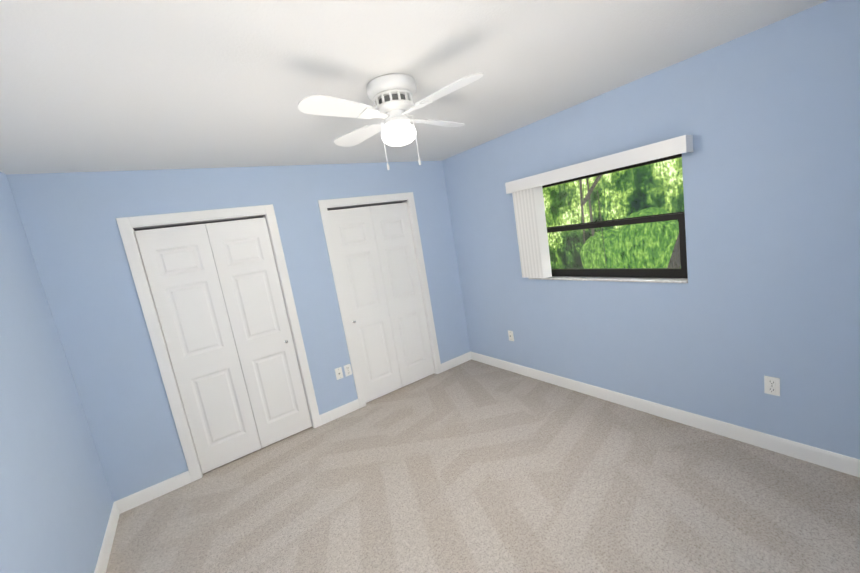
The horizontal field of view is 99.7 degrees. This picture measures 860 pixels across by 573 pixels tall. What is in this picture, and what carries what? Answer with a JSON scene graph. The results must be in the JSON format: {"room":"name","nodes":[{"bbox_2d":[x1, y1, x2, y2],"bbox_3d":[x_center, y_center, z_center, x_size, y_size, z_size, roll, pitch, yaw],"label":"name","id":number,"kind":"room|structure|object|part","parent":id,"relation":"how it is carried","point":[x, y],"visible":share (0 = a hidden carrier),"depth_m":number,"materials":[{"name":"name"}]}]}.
{"room":"empty bedroom","nodes":[
{"label":"empty bedroom","id":0,"kind":"room"},
{"bbox_2d":[0,172,113,572],"bbox_3d":[-1.483,0.564,0.929,0.120,2.440,3.940,-15,11,-33],"label":"wall","id":1,"kind":"structure","parent":0,"point":[56,502],"depth_m":1.93,"materials":[{"name":"blue paint"}]},
{"bbox_2d":[94,500,121,572],"bbox_3d":[-1.245,1.691,1.145,0.014,0.100,3.700,-15,11,-33],"label":"baseboard","id":2,"kind":"structure","parent":1,"relation":"attached to","point":[103,558],"depth_m":2.32,"materials":[{"name":"white wood"}]},
{"bbox_2d":[6,161,469,501],"bbox_3d":[-1.112,0.102,3.493,3.500,2.440,0.120,-15,11,-33],"label":"wall","id":3,"kind":"structure","parent":0,"point":[71,230],"depth_m":2.75,"materials":[{"name":"blue paint"}]},
{"bbox_2d":[118,470,191,512],"bbox_3d":[-2.100,1.571,2.791,0.438,0.100,0.014,-15,11,-33],"label":"baseboard","id":4,"kind":"structure","parent":3,"relation":"attached to","point":[129,502],"depth_m":2.78,"materials":[{"name":"white wood"}]},
{"bbox_2d":[134,217,311,473],"bbox_3d":[-1.654,0.467,3.078,0.912,1.997,0.071,-15,11,-33],"label":"closet door","id":5,"kind":"structure","parent":3,"relation":"in","point":[220,391],"depth_m":3.04,"materials":[{"name":"white wood"}]},
{"bbox_2d":[116,192,441,481],"bbox_3d":[-1.087,0.264,3.507,2.549,2.112,0.137,-15,11,-33],"label":"door frame","id":6,"kind":"structure","parent":3,"relation":"attached to","point":[126,225],"depth_m":3.20,"materials":[{"name":"white wood"}]},
{"bbox_2d":[335,367,343,379],"bbox_3d":[-0.899,0.862,3.592,0.070,0.114,0.016,-15,11,-33],"label":"electrical outlet","id":7,"kind":"object","parent":3,"relation":"attached to","point":[339,373],"visible":1,"depth_m":3.59,"materials":[{"name":"white plastic"}]},
{"bbox_2d":[320,399,359,424],"bbox_3d":[-0.894,1.247,3.614,0.406,0.100,0.014,-15,11,-33],"label":"baseboard","id":8,"kind":"structure","parent":3,"relation":"attached to","point":[340,411],"depth_m":3.60,"materials":[{"name":"white wood"}]},
{"bbox_2d":[344,364,351,376],"bbox_3d":[-0.824,0.841,3.647,0.070,0.114,0.010,-15,11,-33],"label":"electrical outlet","id":9,"kind":"object","parent":3,"relation":"attached to","point":[347,370],"visible":1,"depth_m":3.64,"materials":[{"name":"white plastic"}]},
{"bbox_2d":[328,202,434,402],"bbox_3d":[-0.462,0.147,3.890,0.907,1.997,0.071,-15,11,-33],"label":"closet door","id":10,"kind":"structure","parent":3,"relation":"in","point":[376,258],"depth_m":3.87,"materials":[{"name":"white wood"}]},
{"bbox_2d":[441,352,469,371],"bbox_3d":[0.319,0.922,4.441,0.463,0.100,0.014,-15,11,-33],"label":"baseboard","id":11,"kind":"structure","parent":3,"relation":"attached to","point":[456,361],"depth_m":4.43,"materials":[{"name":"white wood"}]},
{"bbox_2d":[134,202,401,419],"bbox_3d":[-1.357,0.086,3.846,3.740,2.440,0.740,-15,11,-33],"label":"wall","id":12,"kind":"structure","parent":0,"point":[243,219],"depth_m":3.66,"materials":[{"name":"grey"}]},
{"bbox_2d":[0,0,827,174],"bbox_3d":[-0.434,-1.080,2.034,3.740,0.100,4.680,-15,11,-33],"label":"ceiling","id":13,"kind":"structure","parent":0,"point":[104,85],"depth_m":1.64,"materials":[{"name":"white paint"}]},
{"bbox_2d":[298,73,482,169],"bbox_3d":[-0.169,-0.834,1.892,0.802,0.420,0.802,-9,9,0],"label":"fan","id":14,"kind":"object","parent":13,"relation":"hanging from","point":[390,96],"visible":1,"depth_m":1.79,"materials":[{"name":"white plastic"}]},
{"bbox_3d":[-0.162,-0.793,1.898,0.184,0.105,0.184,-15,11,-33],"label":"lamp shade","id":15,"kind":"part","parent":14,"relation":"part of","materials":[{"name":"white glass"}]},
{"bbox_2d":[106,359,859,572],"bbox_3d":[-0.038,1.374,2.419,3.740,0.050,4.680,-15,11,-33],"label":"floor","id":16,"kind":"structure","parent":0,"point":[471,466],"depth_m":2.25,"materials":[{"name":"carpet"}]},
{"bbox_2d":[442,0,859,458],"bbox_3d":[1.437,-0.219,2.921,0.120,2.440,3.940,-15,11,-33],"label":"wall","id":17,"kind":"structure","parent":0,"point":[767,117],"depth_m":2.23,"materials":[{"name":"blue paint"}]},
{"bbox_2d":[508,330,513,340],"bbox_3d":[0.872,0.535,3.922,0.016,0.114,0.070,-15,11,-33],"label":"electrical outlet","id":18,"kind":"object","parent":17,"relation":"attached to","point":[510,335],"visible":1,"depth_m":3.92,"materials":[{"name":"white plastic"}]},
{"bbox_2d":[505,135,692,277],"bbox_3d":[1.237,-0.510,2.894,0.104,0.910,1.475,-15,11,-33],"label":"vertical blinds","id":19,"kind":"object","parent":17,"relation":"attached to","point":[529,212],"visible":1,"depth_m":3.21,"materials":[{"name":"white plastic"}]},
{"bbox_2d":[529,276,687,282],"bbox_3d":[1.379,-0.063,3.009,0.093,0.016,1.340,-15,11,-33],"label":"window sill","id":20,"kind":"structure","parent":17,"relation":"attached to","point":[652,280],"depth_m":2.83,"materials":[{"name":"stone"}]},
{"bbox_2d":[542,153,687,277],"bbox_3d":[1.361,-0.487,2.978,0.052,0.860,1.340,-15,11,-33],"label":"window unit","id":21,"kind":"structure","parent":17,"relation":"in","point":[657,272],"depth_m":2.78,"materials":[{"name":"brown metal"}]},
{"bbox_2d":[470,351,859,477],"bbox_3d":[1.567,0.937,3.063,0.014,0.100,3.700,-15,11,-33],"label":"baseboard","id":22,"kind":"structure","parent":17,"relation":"attached to","point":[828,459],"depth_m":2.55,"materials":[{"name":"white wood"}]},
{"bbox_2d":[764,376,779,395],"bbox_3d":[2.071,0.602,2.197,0.010,0.114,0.070,-15,11,-33],"label":"electrical outlet","id":23,"kind":"object","parent":17,"relation":"attached to","point":[771,385],"visible":1,"depth_m":2.19,"materials":[{"name":"white plastic"}]},
{"label":"outside","id":24,"kind":"structure","parent":0,"visible":0},
{"bbox_2d":[542,157,683,268],"bbox_3d":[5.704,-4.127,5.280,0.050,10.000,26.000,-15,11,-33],"label":"trees","id":25,"kind":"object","parent":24,"point":[605,193],"depth_m":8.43,"materials":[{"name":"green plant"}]},
{"bbox_2d":[579,175,680,268],"bbox_3d":[3.108,-1.764,6.046,2.375,5.046,12.366,-14,10,-28],"label":"tree","id":26,"kind":"object","parent":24,"point":[624,245],"depth_m":5.63,"materials":[{"name":"green plant"}]}
]}

